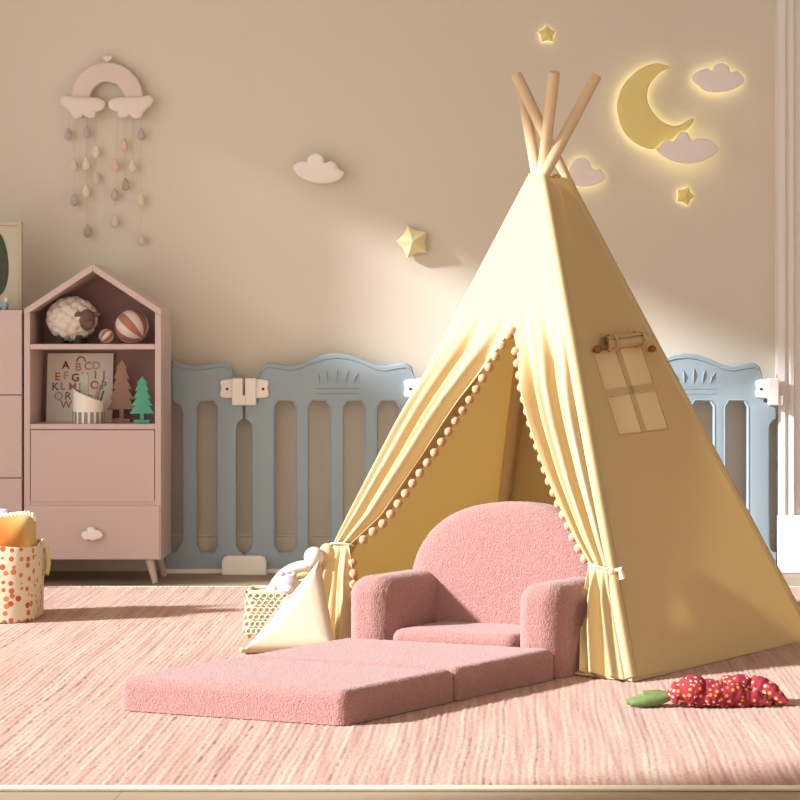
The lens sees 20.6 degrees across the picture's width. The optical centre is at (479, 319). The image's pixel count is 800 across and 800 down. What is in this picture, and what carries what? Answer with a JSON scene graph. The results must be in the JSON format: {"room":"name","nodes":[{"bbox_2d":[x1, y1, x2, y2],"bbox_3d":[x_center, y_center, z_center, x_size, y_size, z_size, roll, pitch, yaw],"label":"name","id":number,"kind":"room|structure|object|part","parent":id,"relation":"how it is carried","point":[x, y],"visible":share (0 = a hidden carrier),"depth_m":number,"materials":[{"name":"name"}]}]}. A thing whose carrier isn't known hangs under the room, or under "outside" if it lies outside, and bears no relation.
{"room":"children's room","nodes":[
{"label":"children's room","id":0,"kind":"room"},
{"bbox_2d":[0,0,774,533],"bbox_3d":[1.000,-0.505,8.130,7.000,2.850,0.100,0,0,0],"label":"wall","id":1,"kind":"structure","parent":0,"point":[255,263],"depth_m":8.08,"materials":[{"name":"paint"}]},
{"bbox_2d":[60,55,153,244],"bbox_3d":[-1.361,-0.621,8.039,0.340,0.697,0.052,0,0,0],"label":"rainbow hanging","id":2,"kind":"object","parent":1,"relation":"attached to","point":[80,103],"visible":1,"depth_m":8.03,"materials":[{"name":"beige fabric"}]},
{"bbox_2d":[293,153,344,183],"bbox_3d":[-0.588,-0.553,8.042,0.190,0.112,0.074,0,0,0],"label":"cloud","id":3,"kind":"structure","parent":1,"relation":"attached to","point":[315,170],"depth_m":8.01,"materials":[{"name":"white"}]},
{"bbox_2d":[396,226,426,257],"bbox_3d":[-0.251,-0.286,8.050,0.112,0.117,0.058,0,0,0],"label":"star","id":4,"kind":"object","parent":1,"relation":"attached to","point":[412,241],"visible":1,"depth_m":8.04,"materials":[{"name":"beige"}]},
{"bbox_2d":[50,534,774,570],"bbox_3d":[-0.656,0.853,8.071,3.488,0.135,0.018,0,0,0],"label":"baseboard","id":5,"kind":"structure","parent":1,"relation":"attached to","point":[205,542],"depth_m":8.06,"materials":[{"name":"beige paint"}]},
{"bbox_2d":[538,25,555,41],"bbox_3d":[0.246,-1.050,8.065,0.066,0.063,0.028,0,0,0],"label":"light","id":6,"kind":"object","parent":1,"relation":"attached to","point":[546,34],"visible":1,"depth_m":8.06,"materials":[{"name":"yellow"}]},
{"bbox_2d":[569,157,605,186],"bbox_3d":[0.391,-0.541,8.050,0.137,0.110,0.057,0,0,0],"label":"light","id":7,"kind":"object","parent":1,"relation":"attached to","point":[581,171],"visible":0.95,"depth_m":8.02,"materials":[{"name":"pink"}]},
{"bbox_2d":[617,63,693,148],"bbox_3d":[0.641,-0.782,8.050,0.282,0.314,0.057,0,0,0],"label":"light","id":8,"kind":"object","parent":1,"relation":"attached to","point":[637,120],"visible":1,"depth_m":8.02,"materials":[{"name":"yellow"}]},
{"bbox_2d":[677,187,694,205],"bbox_3d":[0.755,-0.454,8.065,0.067,0.070,0.028,0,0,0],"label":"light","id":9,"kind":"object","parent":1,"relation":"attached to","point":[684,195],"visible":1,"depth_m":8.06,"materials":[{"name":"yellow"}]},
{"bbox_2d":[656,131,718,163],"bbox_3d":[0.757,-0.628,8.033,0.232,0.119,0.091,0,0,0],"label":"light","id":10,"kind":"object","parent":1,"relation":"attached to","point":[684,150],"visible":1,"depth_m":7.99,"materials":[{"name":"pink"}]},
{"bbox_2d":[692,63,744,92],"bbox_3d":[0.872,-0.886,8.050,0.196,0.111,0.057,0,0,0],"label":"light","id":11,"kind":"object","parent":1,"relation":"attached to","point":[720,79],"visible":1,"depth_m":8.02,"materials":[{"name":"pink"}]},
{"bbox_2d":[774,514,799,573],"bbox_3d":[1.160,0.815,8.030,0.158,0.210,0.100,0,0,0],"label":"trim","id":12,"kind":"structure","parent":1,"relation":"attached to","point":[786,527],"depth_m":7.98,"materials":[{"name":"white paint"}]},
{"bbox_2d":[775,0,799,515],"bbox_3d":[1.159,-0.410,8.034,0.150,2.240,0.092,0,0,0],"label":"trim","id":13,"kind":"structure","parent":1,"relation":"attached to","point":[787,12],"depth_m":8.00,"materials":[{"name":"white paint"}]},
{"bbox_2d":[0,571,799,799],"bbox_3d":[1.000,0.945,4.690,7.000,0.050,6.980,0,0,0],"label":"floor","id":14,"kind":"structure","parent":0,"point":[55,578],"depth_m":4.27,"materials":[{"name":"brown wood"}]},
{"bbox_2d":[0,310,23,512],"bbox_3d":[-1.876,0.443,7.793,0.560,0.955,0.253,0,0,0],"label":"sideboard","id":15,"kind":"object","parent":14,"relation":"on","point":[11,321],"visible":0.52,"depth_m":7.67,"materials":[{"name":"pink paint"}]},
{"bbox_2d":[0,298,8,309],"bbox_3d":[-1.678,-0.056,7.720,0.046,0.043,0.036,0,0,0],"label":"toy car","id":16,"kind":"object","parent":15,"relation":"on","point":[4,305],"visible":1,"depth_m":7.71,"materials":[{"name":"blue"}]},
{"bbox_2d":[0,222,22,309],"bbox_3d":[-1.726,-0.191,7.812,0.200,0.316,0.025,0,0,0],"label":"framed picture","id":17,"kind":"object","parent":15,"relation":"on","point":[11,233],"visible":0.84,"depth_m":7.81,"materials":[{"name":"brown wood"}]},
{"bbox_3d":[-1.876,0.694,7.675,0.558,0.284,0.016,0,0,0],"label":"drawer","id":18,"kind":"part","parent":15,"relation":"part of","materials":[{"name":"pink paint"}]},
{"bbox_3d":[-1.876,0.406,7.675,0.558,0.286,0.016,0,0,0],"label":"drawer","id":19,"kind":"part","parent":15,"relation":"part of","materials":[{"name":"pink paint"}]},
{"bbox_3d":[-1.876,0.118,7.675,0.558,0.282,0.016,0,0,0],"label":"drawer","id":20,"kind":"part","parent":15,"relation":"part of","materials":[{"name":"pink paint"}]},
{"bbox_2d":[24,264,170,583],"bbox_3d":[-1.350,0.364,7.779,0.478,1.117,0.282,0,0,0],"label":"base cabinet","id":21,"kind":"object","parent":14,"relation":"on","point":[101,491],"visible":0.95,"depth_m":7.67,"materials":[{"name":"pink paint"}]},
{"bbox_3d":[-1.579,0.405,7.793,0.021,0.862,0.253,0,0,0],"label":"panel","id":22,"kind":"part","parent":21,"relation":"part of","materials":[{"name":"pink paint"}]},
{"bbox_3d":[-1.470,-0.104,7.793,0.239,0.180,0.253,0,0,0],"label":"roof panel","id":23,"kind":"part","parent":21,"relation":"part of","materials":[{"name":"pink paint"}]},
{"bbox_2d":[46,296,100,343],"bbox_3d":[-1.433,-0.001,7.769,0.201,0.168,0.169,0,0,0],"label":"sheep","id":24,"kind":"object","parent":21,"relation":"on","point":[73,318],"visible":1,"depth_m":7.72},
{"bbox_3d":[-1.477,0.069,7.745,0.027,0.030,0.027,0,0,0],"label":"leg","id":25,"kind":"part","parent":24,"relation":"part of","materials":[{"name":"brown"}]},
{"bbox_3d":[-1.412,0.069,7.740,0.027,0.030,0.027,0,0,0],"label":"leg","id":26,"kind":"part","parent":24,"relation":"part of","materials":[{"name":"brown fabric"}]},
{"bbox_2d":[46,353,113,420],"bbox_3d":[-1.433,0.241,7.880,0.236,0.243,0.040,0,0,0],"label":"print","id":27,"kind":"object","parent":21,"relation":"on","point":[64,370],"visible":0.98,"depth_m":7.88,"materials":[{"name":"beige paper"}]},
{"bbox_2d":[72,389,104,423],"bbox_3d":[-1.377,0.302,7.740,0.111,0.120,0.111,0,0,0],"label":"pencil cup","id":28,"kind":"object","parent":21,"relation":"on","point":[86,409],"visible":1,"depth_m":7.69,"materials":[{"name":"white ceramic"}]},
{"bbox_2d":[81,374,87,395],"bbox_3d":[-1.394,0.266,7.755,0.026,0.152,0.004,0,0,0],"label":"ruler","id":29,"kind":"object","parent":28,"relation":"in","point":[84,377],"visible":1,"depth_m":7.75,"materials":[{"name":"beige wood"}]},
{"bbox_3d":[-1.349,0.744,7.654,0.077,0.049,0.031,0,0,0],"label":"cloud knob","id":30,"kind":"part","parent":21,"relation":"part of","materials":[{"name":"white"}]},
{"bbox_2d":[30,421,154,428],"bbox_3d":[-1.350,0.372,7.788,0.435,0.019,0.239,0,0,0],"label":"shelf","id":31,"kind":"object","parent":21,"relation":"attached to","point":[33,424],"depth_m":7.67,"materials":[{"name":"pink paint"}]},
{"bbox_2d":[30,343,154,348],"bbox_3d":[-1.350,0.093,7.788,0.435,0.019,0.239,0,0,0],"label":"shelf","id":32,"kind":"object","parent":21,"relation":"attached to","point":[32,345],"depth_m":7.67,"materials":[{"name":"pink paint"}]},
{"bbox_3d":[-1.350,0.639,7.678,0.435,0.024,0.017,0,0,0],"label":"rail","id":33,"kind":"part","parent":21,"relation":"part of","materials":[{"name":"pink paint"}]},
{"bbox_3d":[-1.350,0.740,7.671,0.469,0.188,0.021,0,0,0],"label":"drawer","id":34,"kind":"part","parent":21,"relation":"part of","materials":[{"name":"pink paint"}]},
{"bbox_3d":[-1.350,0.509,7.676,0.431,0.251,0.019,0,0,0],"label":"flap door","id":35,"kind":"part","parent":21,"relation":"part of","materials":[{"name":"pink paint"}]},
{"bbox_3d":[-1.350,0.330,7.914,0.435,1.012,0.012,0,0,0],"label":"panel","id":36,"kind":"part","parent":21,"relation":"part of","materials":[{"name":"pink wood"}]},
{"bbox_2d":[99,329,113,343],"bbox_3d":[-1.314,0.057,7.740,0.052,0.052,0.052,0,0,0],"label":"striped ball","id":37,"kind":"object","parent":21,"relation":"on","point":[106,336],"visible":1,"depth_m":7.72,"materials":[{"name":"plastic"}]},
{"bbox_2d":[107,359,134,421],"bbox_3d":[-1.274,0.251,7.830,0.103,0.224,0.040,0,0,0],"label":"tree","id":38,"kind":"object","parent":21,"relation":"on","point":[121,396],"visible":0.95,"depth_m":7.82,"materials":[{"name":"brown wood"}]},
{"bbox_2d":[115,310,148,343],"bbox_3d":[-1.228,0.024,7.760,0.120,0.120,0.120,0,0,0],"label":"striped ball","id":39,"kind":"object","parent":21,"relation":"on","point":[131,326],"visible":1,"depth_m":7.72,"materials":[{"name":"plastic"}]},
{"bbox_3d":[-1.231,-0.104,7.793,0.239,0.180,0.253,0,0,0],"label":"roof panel","id":40,"kind":"part","parent":21,"relation":"part of","materials":[{"name":"pink paint"}]},
{"bbox_2d":[129,376,154,422],"bbox_3d":[-1.189,0.280,7.750,0.092,0.165,0.040,0,0,0],"label":"tree","id":41,"kind":"object","parent":21,"relation":"on","point":[142,403],"visible":1,"depth_m":7.74,"materials":[{"name":"teal wood"}]},
{"bbox_3d":[-1.148,0.876,7.691,0.052,0.093,0.032,0,0,33],"label":"leg","id":42,"kind":"part","parent":21,"relation":"part of","materials":[{"name":"pink paint"}]},
{"bbox_3d":[-1.147,0.876,7.893,0.051,0.093,0.032,0,0,-18],"label":"leg","id":43,"kind":"part","parent":21,"relation":"part of","materials":[{"name":"pink paint"}]},
{"bbox_3d":[-1.122,0.405,7.793,0.021,0.862,0.253,0,0,0],"label":"panel","id":44,"kind":"part","parent":21,"relation":"part of","materials":[{"name":"pink paint"}]},
{"bbox_2d":[165,357,243,573],"bbox_3d":[-1.003,0.527,7.998,0.285,0.785,0.034,0,0,0],"label":"fence","id":45,"kind":"object","parent":14,"relation":"on","point":[191,385],"visible":0.94,"depth_m":7.99,"materials":[{"name":"blue plastic"}]},
{"bbox_3d":[-1.003,0.912,7.998,0.286,0.017,0.034,0,0,0],"label":"foot rail","id":46,"kind":"part","parent":45,"relation":"part of","materials":[{"name":"white plastic"}]},
{"bbox_3d":[-1.009,0.181,7.984,0.225,0.064,0.004,0,0,0],"label":"moulding","id":47,"kind":"part","parent":45,"relation":"part of","materials":[{"name":"blue plastic"}]},
{"bbox_2d":[222,555,266,574],"bbox_3d":[-0.851,0.886,7.955,0.159,0.069,0.050,0,0,0],"label":"stand","id":48,"kind":"object","parent":14,"relation":"on","point":[231,564],"visible":1,"depth_m":7.93,"materials":[{"name":"white plastic"}]},
{"bbox_2d":[220,353,413,573],"bbox_3d":[-0.566,0.520,7.986,0.755,0.800,0.058,0,0,0],"label":"fence","id":49,"kind":"object","parent":14,"relation":"on","point":[336,379],"depth_m":7.99,"materials":[{"name":"blue plastic"}]},
{"bbox_3d":[-0.904,0.249,7.979,0.080,0.069,0.012,0,0,0],"label":"plate","id":50,"kind":"part","parent":49,"relation":"part of","materials":[{"name":"white plastic"}]},
{"bbox_3d":[-0.855,0.260,7.971,0.178,0.098,0.029,0,0,0],"label":"corner bracket","id":51,"kind":"part","parent":49,"relation":"part of","materials":[{"name":"white plastic"}]},
{"bbox_3d":[-0.805,0.249,7.979,0.080,0.069,0.012,0,0,0],"label":"plate","id":52,"kind":"part","parent":49,"relation":"part of","materials":[{"name":"white plastic"}]},
{"bbox_3d":[-0.520,0.912,7.998,0.664,0.017,0.034,0,0,0],"label":"foot rail","id":53,"kind":"part","parent":49,"relation":"part of","materials":[{"name":"blue plastic"}]},
{"bbox_3d":[-0.520,0.175,7.984,0.564,0.083,0.004,0,0,0],"label":"moulding","id":54,"kind":"part","parent":49,"relation":"part of","materials":[{"name":"blue plastic"}]},
{"bbox_2d":[0,586,799,790],"bbox_3d":[0.000,0.914,5.903,4.200,0.012,3.226,0,0,0],"label":"rug","id":55,"kind":"object","parent":14,"relation":"on","point":[64,726],"visible":0.54,"depth_m":4.87,"materials":[{"name":"pink carpet"}]},
{"bbox_2d":[0,538,50,622],"bbox_3d":[-1.466,0.791,6.720,0.294,0.231,0.270,0,0,0],"label":"fabric basket","id":56,"kind":"object","parent":55,"relation":"on","point":[22,571],"visible":0.93,"depth_m":6.60,"materials":[{"name":"fabric"}]},
{"bbox_2d":[0,509,10,513],"bbox_3d":[-1.500,0.650,6.795,0.110,0.134,0.050,0,0,0],"label":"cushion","id":57,"kind":"object","parent":56,"relation":"in","point":[1,510],"visible":0.12,"depth_m":6.78,"materials":[{"name":"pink fabric"}]},
{"bbox_2d":[0,511,35,546],"bbox_3d":[-1.472,0.710,6.700,0.243,0.259,0.130,0,0,0],"label":"cushion","id":58,"kind":"object","parent":56,"relation":"in","point":[17,529],"visible":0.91,"depth_m":6.66,"materials":[{"name":"orange fabric"}]},
{"bbox_3d":[-1.333,0.741,6.760,0.028,0.088,0.035,0,0,0],"label":"handle","id":59,"kind":"part","parent":56,"relation":"part of","materials":[{"name":"beige"}]},
{"bbox_2d":[242,585,292,637],"bbox_3d":[-0.592,0.839,6.327,0.171,0.138,0.127,0,0,0],"label":"woven basket","id":60,"kind":"object","parent":55,"relation":"on","point":[261,604],"visible":0.56,"depth_m":6.27,"materials":[{"name":"beige wicker"}]},
{"bbox_2d":[277,572,298,606],"bbox_3d":[-0.548,0.779,6.287,0.065,0.120,0.065,0,0,37],"label":"plush bear","id":61,"kind":"object","parent":60,"relation":"in","point":[287,583],"visible":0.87,"depth_m":6.26},
{"bbox_2d":[267,560,310,589],"bbox_3d":[-0.551,0.763,6.325,0.131,0.143,0.032,0,0,0],"label":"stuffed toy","id":62,"kind":"object","parent":60,"relation":"in","point":[301,568],"visible":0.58,"depth_m":6.31,"materials":[{"name":"grey fabric"}]},
{"bbox_2d":[239,560,334,652],"bbox_3d":[-0.523,0.786,6.040,0.266,0.244,0.136,0,0,0],"label":"cushion","id":63,"kind":"object","parent":55,"relation":"on","point":[304,619],"visible":0.85,"depth_m":5.99,"materials":[{"name":"beige fabric"}]},
{"bbox_2d":[122,501,587,724],"bbox_3d":[-0.225,0.698,5.472,0.574,0.420,1.289,0,0,37],"label":"sofa","id":64,"kind":"object","parent":55,"relation":"on","point":[493,599],"visible":0.91,"depth_m":5.59,"materials":[{"name":"pink fabric"}]},
{"bbox_3d":[-0.449,0.868,5.182,0.685,0.079,0.389,0,0,20],"label":"mattress","id":65,"kind":"part","parent":64,"relation":"part of","materials":[{"name":"pink fabric"}]},
{"bbox_3d":[-0.202,0.789,5.881,0.119,0.237,0.343,0,0,37],"label":"armrest","id":66,"kind":"part","parent":64,"relation":"part of","materials":[{"name":"pink fabric"}]},
{"bbox_3d":[-0.202,0.869,5.505,0.687,0.079,0.389,0,0,20],"label":"mattress","id":67,"kind":"part","parent":64,"relation":"part of","materials":[{"name":"pink fabric"}]},
{"bbox_3d":[0.000,0.855,5.768,0.405,0.105,0.241,0,0,20],"label":"seat","id":68,"kind":"part","parent":64,"relation":"part of","materials":[{"name":"pink fabric"}]},
{"bbox_3d":[0.084,0.696,5.880,0.562,0.416,0.133,0,0,21],"label":"backrest","id":69,"kind":"part","parent":64,"relation":"part of","materials":[{"name":"pink fabric"}]},
{"bbox_3d":[0.240,0.789,5.716,0.119,0.237,0.343,0,0,37],"label":"armrest","id":70,"kind":"part","parent":64,"relation":"part of","materials":[{"name":"pink fabric"}]},
{"bbox_2d":[321,70,799,681],"bbox_3d":[0.192,0.096,6.250,1.200,1.642,0.999,0,0,38],"label":"tent","id":71,"kind":"object","parent":55,"relation":"on","point":[549,381],"visible":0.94,"depth_m":6.12,"materials":[{"name":"yellow fabric"}]},
{"bbox_2d":[304,547,323,566],"bbox_3d":[-0.468,0.668,6.200,0.057,0.057,0.057,0,0,0],"label":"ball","id":72,"kind":"object","parent":71,"relation":"attached to","point":[312,555],"visible":0.85,"depth_m":6.18,"materials":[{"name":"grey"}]},
{"bbox_2d":[320,543,332,565],"bbox_3d":[-0.433,0.664,6.220,0.049,0.067,0.046,0,0,0],"label":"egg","id":73,"kind":"object","parent":71,"relation":"attached to","point":[327,549],"visible":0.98,"depth_m":6.20,"materials":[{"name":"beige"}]},
{"bbox_3d":[-0.057,0.243,6.467,0.522,1.329,0.956,0,0,37],"label":"panel","id":74,"kind":"part","parent":71,"relation":"part of","materials":[{"name":"beige fabric"}]},
{"bbox_3d":[0.362,0.243,6.480,1.182,1.329,0.415,0,0,38],"label":"panel","id":75,"kind":"part","parent":71,"relation":"part of","materials":[{"name":"beige fabric"}]},
{"bbox_3d":[0.441,0.251,6.072,0.571,1.313,0.956,0,0,37],"label":"panel","id":76,"kind":"part","parent":71,"relation":"part of","materials":[{"name":"beige fabric"}]},
{"bbox_2d":[626,674,790,707],"bbox_3d":[0.536,0.873,5.188,0.385,0.079,0.110,0,0,-8],"label":"stuffed toy","id":77,"kind":"object","parent":55,"relation":"on","point":[737,690],"visible":1,"depth_m":5.15,"materials":[{"name":"red fabric"}]},
{"bbox_2d":[667,353,782,560],"bbox_3d":[0.757,0.520,7.986,0.683,0.800,0.058,0,0,0],"label":"fence","id":78,"kind":"object","parent":14,"relation":"on","point":[702,378],"depth_m":7.99,"materials":[{"name":"blue plastic"}]},
{"bbox_3d":[0.746,0.175,7.984,0.561,0.083,0.004,0,0,0],"label":"moulding","id":79,"kind":"part","parent":78,"relation":"part of","materials":[{"name":"blue plastic"}]},
{"bbox_3d":[1.038,0.249,7.979,0.080,0.069,0.012,0,0,0],"label":"plate","id":80,"kind":"part","parent":78,"relation":"part of","materials":[{"name":"white plastic"}]},
{"bbox_3d":[1.048,0.260,7.971,0.100,0.098,0.029,0,0,0],"label":"corner bracket","id":81,"kind":"part","parent":78,"relation":"part of","materials":[{"name":"white plastic"}]},
{"bbox_3d":[0.115,0.520,7.998,0.588,0.800,0.035,0,0,0],"label":"fence","id":82,"kind":"object","parent":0,"visible":0},
{"bbox_2d":[404,378,420,397],"bbox_3d":[-0.187,0.260,7.971,0.178,0.098,0.029,0,0,0],"label":"bracket","id":83,"kind":"object","parent":82,"relation":"attached to","point":[411,384],"visible":0.3,"depth_m":7.97,"materials":[{"name":"white plastic"}]},
{"bbox_3d":[-0.236,0.249,7.979,0.080,0.069,0.012,0,0,0],"label":"plate","id":84,"kind":"part","parent":83,"relation":"part of","materials":[{"name":"white plastic"}]}
]}

